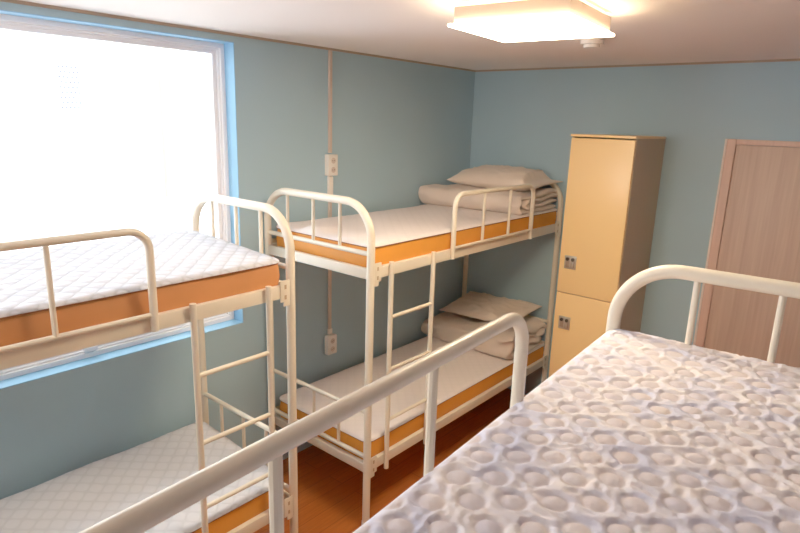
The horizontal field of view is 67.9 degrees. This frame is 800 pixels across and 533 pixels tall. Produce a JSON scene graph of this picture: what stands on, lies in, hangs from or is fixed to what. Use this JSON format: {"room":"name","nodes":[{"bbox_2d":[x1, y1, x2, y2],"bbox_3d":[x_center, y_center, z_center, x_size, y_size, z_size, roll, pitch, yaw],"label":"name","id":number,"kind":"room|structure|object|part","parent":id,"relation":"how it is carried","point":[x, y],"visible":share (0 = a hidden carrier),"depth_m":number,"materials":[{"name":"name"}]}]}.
{"room":"dormitory","nodes":[
{"label":"dormitory","id":0,"kind":"room"},
{"bbox_2d":[0,1,474,499],"bbox_3d":[-1.301,0.122,2.833,0.220,2.445,5.400,13,18,39],"label":"wall","id":1,"kind":"structure","parent":0,"point":[399,128],"depth_m":3.35,"materials":[{"name":"teal paint"}]},
{"bbox_2d":[0,9,242,389],"bbox_3d":[-1.643,-0.221,2.263,0.151,1.448,2.318,13,18,39],"label":"window","id":2,"kind":"structure","parent":1,"relation":"in","point":[221,53],"depth_m":2.87,"materials":[{"name":"blue paint"}]},
{"bbox_2d":[0,0,475,71],"bbox_3d":[-1.176,-1.039,2.473,0.012,0.012,5.400,13,18,39],"label":"trim","id":3,"kind":"structure","parent":1,"relation":"attached to","point":[8,1],"depth_m":2.75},
{"bbox_2d":[327,50,332,333],"bbox_3d":[-0.420,-0.399,3.570,0.018,1.702,0.034,13,18,39],"label":"cable raceway","id":4,"kind":"object","parent":1,"relation":"attached to","point":[329,178],"visible":0.82,"depth_m":3.53,"materials":[{"name":"plastic"}]},
{"bbox_2d":[325,333,336,354],"bbox_3d":[-0.440,0.495,3.781,0.039,0.124,0.076,13,18,39],"label":"power outlet","id":5,"kind":"object","parent":1,"relation":"attached to","point":[331,339],"visible":1,"depth_m":3.76,"materials":[{"name":"white plastic"}]},
{"bbox_2d":[325,154,337,175],"bbox_3d":[-0.406,-0.600,3.514,0.039,0.124,0.076,13,18,39],"label":"power outlet","id":6,"kind":"object","parent":1,"relation":"attached to","point":[331,160],"visible":1,"depth_m":3.50,"materials":[{"name":"white plastic"}]},
{"bbox_2d":[254,388,525,532],"bbox_3d":[0.096,1.670,1.954,4.050,0.060,5.600,13,18,39],"label":"floor","id":7,"kind":"structure","parent":0,"point":[330,489],"depth_m":3.51,"materials":[{"name":"brown wood"}]},
{"bbox_2d":[0,194,297,532],"bbox_3d":[-1.374,0.683,2.095,0.770,1.702,1.998,13,18,39],"label":"bunk bed","id":8,"kind":"object","parent":7,"relation":"on","point":[12,355],"visible":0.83,"depth_m":2.28,"materials":[{"name":"metal"}]},
{"bbox_3d":[-1.129,0.117,1.639,0.027,0.363,0.952,13,18,39],"label":"guard rail","id":9,"kind":"part","parent":8,"relation":"part of","materials":[{"name":"white metal"}]},
{"bbox_2d":[0,230,279,346],"bbox_3d":[-1.375,0.120,1.944,0.687,0.184,1.962,13,18,39],"label":"mattress","id":10,"kind":"object","parent":8,"relation":"on","point":[99,282],"visible":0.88,"depth_m":2.13,"materials":[{"name":"beige fabric"}]},
{"bbox_3d":[-1.095,0.254,1.760,0.025,0.054,1.931,13,18,39],"label":"rail","id":11,"kind":"part","parent":8,"relation":"part of","materials":[{"name":"white metal"}]},
{"bbox_2d":[0,422,283,532],"bbox_3d":[-1.405,1.099,2.182,0.687,0.198,1.962,13,18,39],"label":"mattress","id":12,"kind":"object","parent":8,"relation":"on","point":[74,501],"visible":0.6,"depth_m":2.52,"materials":[{"name":"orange fabric"}]},
{"bbox_3d":[-0.756,0.671,2.251,0.025,1.108,0.025,13,18,39],"label":"ladder post","id":13,"kind":"part","parent":8,"relation":"part of","materials":[{"name":"white metal"}]},
{"bbox_3d":[-0.745,0.524,2.827,0.754,1.702,0.038,13,18,39],"label":"frame","id":14,"kind":"part","parent":8,"relation":"part of","materials":[{"name":"white metal"}]},
{"bbox_3d":[-1.126,1.240,2.000,0.025,0.054,1.931,13,18,39],"label":"rail","id":15,"kind":"part","parent":8,"relation":"part of","materials":[{"name":"white metal"}]},
{"bbox_3d":[-0.761,1.021,2.948,0.692,0.050,0.024,13,18,39],"label":"rail","id":16,"kind":"part","parent":8,"relation":"part of","materials":[{"name":"white metal"}]},
{"bbox_2d":[264,183,563,524],"bbox_3d":[0.193,0.302,3.857,0.821,1.702,1.998,13,18,39],"label":"bunk bed","id":17,"kind":"object","parent":7,"relation":"on","point":[373,273],"visible":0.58,"depth_m":3.12,"materials":[{"name":"metal"}]},
{"bbox_3d":[-0.429,-0.030,3.013,0.743,0.050,0.024,13,18,39],"label":"rail","id":18,"kind":"part","parent":17,"relation":"part of","materials":[{"name":"white metal"}]},
{"bbox_3d":[-0.460,0.956,3.254,0.743,0.050,0.024,13,18,39],"label":"rail","id":19,"kind":"part","parent":17,"relation":"part of","materials":[{"name":"white metal"}]},
{"bbox_3d":[-0.445,0.459,3.132,0.805,1.702,0.038,13,18,39],"label":"frame","id":20,"kind":"part","parent":17,"relation":"part of","materials":[{"name":"white metal"}]},
{"bbox_2d":[280,336,544,459],"bbox_3d":[0.189,0.734,3.984,0.739,0.150,1.962,13,18,39],"label":"mattress","id":21,"kind":"object","parent":17,"relation":"on","point":[472,373],"visible":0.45,"depth_m":3.62,"materials":[{"name":"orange fabric"}]},
{"bbox_2d":[421,311,546,359],"bbox_3d":[0.628,0.457,4.464,0.795,0.198,0.555,13,18,39],"label":"duvet","id":22,"kind":"object","parent":21,"relation":"on","point":[447,326],"visible":0.55,"depth_m":4.33,"materials":[{"name":"beige fabric"}]},
{"bbox_2d":[439,291,541,321],"bbox_3d":[0.677,0.306,4.489,0.663,0.138,0.395,14,18,41],"label":"pillow","id":23,"kind":"object","parent":22,"relation":"on","point":[482,306],"visible":0.88,"depth_m":4.42,"materials":[{"name":"beige fabric"}]},
{"bbox_2d":[276,204,556,267],"bbox_3d":[0.221,-0.266,3.740,0.739,0.180,1.962,13,18,39],"label":"mattress","id":24,"kind":"object","parent":17,"relation":"on","point":[409,232],"visible":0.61,"depth_m":3.25,"materials":[{"name":"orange fabric"}]},
{"bbox_2d":[418,183,557,214],"bbox_3d":[0.626,-0.498,4.200,0.782,0.148,0.636,13,18,39],"label":"duvet","id":25,"kind":"object","parent":24,"relation":"on","point":[434,194],"visible":0.77,"depth_m":4.01,"materials":[{"name":"white fabric"}]},
{"bbox_2d":[447,164,562,191],"bbox_3d":[0.740,-0.629,4.206,0.690,0.171,0.430,12,17,37],"label":"pillow","id":26,"kind":"object","parent":25,"relation":"on","point":[484,176],"visible":0.87,"depth_m":4.08,"materials":[{"name":"beige fabric"}]},
{"bbox_3d":[0.160,0.462,3.225,0.025,1.108,0.025,13,18,39],"label":"ladder post","id":27,"kind":"part","parent":17,"relation":"part of","materials":[{"name":"white metal"}]},
{"bbox_3d":[0.461,0.863,3.746,0.025,0.054,1.931,13,18,39],"label":"rail","id":28,"kind":"part","parent":17,"relation":"part of","materials":[{"name":"white metal"}]},
{"bbox_3d":[0.491,-0.122,3.505,0.025,0.054,1.931,13,18,39],"label":"rail","id":29,"kind":"part","parent":17,"relation":"part of","materials":[{"name":"white metal"}]},
{"bbox_3d":[0.572,-0.288,3.517,0.027,0.363,0.895,13,18,39],"label":"guard rail","id":30,"kind":"part","parent":17,"relation":"part of","materials":[{"name":"white metal"}]},
{"bbox_3d":[0.822,0.143,4.588,0.805,1.702,0.038,13,18,39],"label":"frame","id":31,"kind":"part","parent":17,"relation":"part of","materials":[{"name":"white metal"}]},
{"bbox_2d":[79,265,799,532],"bbox_3d":[0.320,1.028,0.896,0.823,1.702,1.998,12,17,35],"label":"bunk bed","id":32,"kind":"object","parent":7,"relation":"on","point":[166,503],"visible":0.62,"depth_m":0.83,"materials":[{"name":"metal"}]},
{"bbox_3d":[-0.050,0.342,0.856,0.027,0.363,1.022,12,17,35],"label":"guard rail","id":33,"kind":"part","parent":32,"relation":"part of","materials":[{"name":"white metal"}]},
{"bbox_2d":[353,329,799,532],"bbox_3d":[0.328,0.479,0.741,0.782,0.161,2.010,12,17,35],"label":"mattress","id":34,"kind":"object","parent":32,"relation":"on","point":[637,432],"visible":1,"depth_m":1.04,"materials":[{"name":"white quilted fabric"}]},
{"bbox_3d":[0.909,0.861,1.658,0.808,1.702,0.038,12,17,35],"label":"frame","id":35,"kind":"part","parent":32,"relation":"part of","materials":[{"name":"white metal"}]},
{"bbox_2d":[549,134,665,376],"bbox_3d":[1.301,0.179,3.845,0.388,2.012,0.536,13,18,39],"label":"locker","id":36,"kind":"object","parent":7,"relation":"on","point":[613,183],"visible":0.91,"depth_m":3.57,"materials":[{"name":"wood"}]},
{"bbox_3d":[1.041,0.357,3.765,0.076,0.084,0.006,13,18,39],"label":"lock plate","id":37,"kind":"part","parent":36,"relation":"part of","materials":[{"name":"metal"}]},
{"bbox_3d":[1.053,-0.025,3.672,0.076,0.084,0.006,13,18,39],"label":"lock plate","id":38,"kind":"part","parent":36,"relation":"part of","materials":[{"name":"metal"}]},
{"bbox_3d":[1.129,0.666,3.771,0.378,0.981,0.019,13,18,39],"label":"door","id":39,"kind":"part","parent":36,"relation":"part of","materials":[{"name":"wood"}]},
{"bbox_3d":[1.158,-0.276,3.541,0.378,0.949,0.019,13,18,39],"label":"door","id":40,"kind":"part","parent":36,"relation":"part of","materials":[{"name":"wood"}]},
{"bbox_3d":[1.335,-0.791,3.611,0.388,0.014,0.526,13,18,39],"label":"panel","id":41,"kind":"part","parent":36,"relation":"part of","materials":[{"name":"wood"}]},
{"bbox_2d":[21,0,799,69],"bbox_3d":[0.173,-0.791,1.353,4.050,0.120,5.600,13,18,39],"label":"ceiling","id":42,"kind":"structure","parent":0,"point":[645,31],"depth_m":2.51,"materials":[{"name":"paint"}]},
{"bbox_2d":[448,0,614,41],"bbox_3d":[0.458,-0.844,2.027,0.428,0.079,0.428,11,17,34],"label":"ceiling light","id":43,"kind":"object","parent":42,"relation":"attached to","point":[499,20],"visible":1,"depth_m":1.92,"materials":[{"name":"plastic"}]},
{"bbox_2d":[448,14,614,41],"bbox_3d":[0.457,-0.810,2.036,0.428,0.009,0.428,11,17,34],"label":"diffuser","id":44,"kind":"object","parent":43,"relation":"attached to","point":[506,27],"depth_m":1.96,"materials":[{"name":"white plastic"}]},
{"bbox_2d":[580,38,603,48],"bbox_3d":[0.883,-1.026,2.732,0.103,0.036,0.103,13,18,39],"label":"smoke detector","id":45,"kind":"object","parent":42,"relation":"attached to","point":[588,43],"visible":0.98,"depth_m":2.70,"materials":[{"name":"white plastic"}]},
{"bbox_2d":[466,61,799,394],"bbox_3d":[1.889,0.004,3.726,3.920,2.445,0.100,13,18,39],"label":"wall","id":46,"kind":"structure","parent":0,"point":[528,119],"depth_m":3.82,"materials":[{"name":"teal paint"}]},
{"bbox_2d":[476,59,799,71],"bbox_3d":[1.978,-1.148,3.324,3.688,0.012,0.012,13,18,39],"label":"trim","id":47,"kind":"structure","parent":46,"relation":"attached to","point":[772,60],"depth_m":3.67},
{"bbox_2d":[693,139,799,367],"bbox_3d":[2.224,0.319,3.390,0.958,2.012,0.069,13,18,39],"label":"door","id":48,"kind":"structure","parent":46,"relation":"in","point":[755,229],"depth_m":3.46,"materials":[{"name":"wood"}]},
{"label":"outside","id":49,"kind":"structure","parent":0,"visible":0},
{"bbox_2d":[0,29,216,253],"bbox_3d":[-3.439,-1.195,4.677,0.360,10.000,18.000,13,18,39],"label":"window pane","id":50,"kind":"structure","parent":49,"point":[95,135],"depth_m":5.37,"materials":[{"name":"white glass"}]},
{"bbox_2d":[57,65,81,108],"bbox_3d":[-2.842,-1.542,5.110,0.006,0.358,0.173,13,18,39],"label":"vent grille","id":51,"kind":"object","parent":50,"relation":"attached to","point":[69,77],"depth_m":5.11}
]}

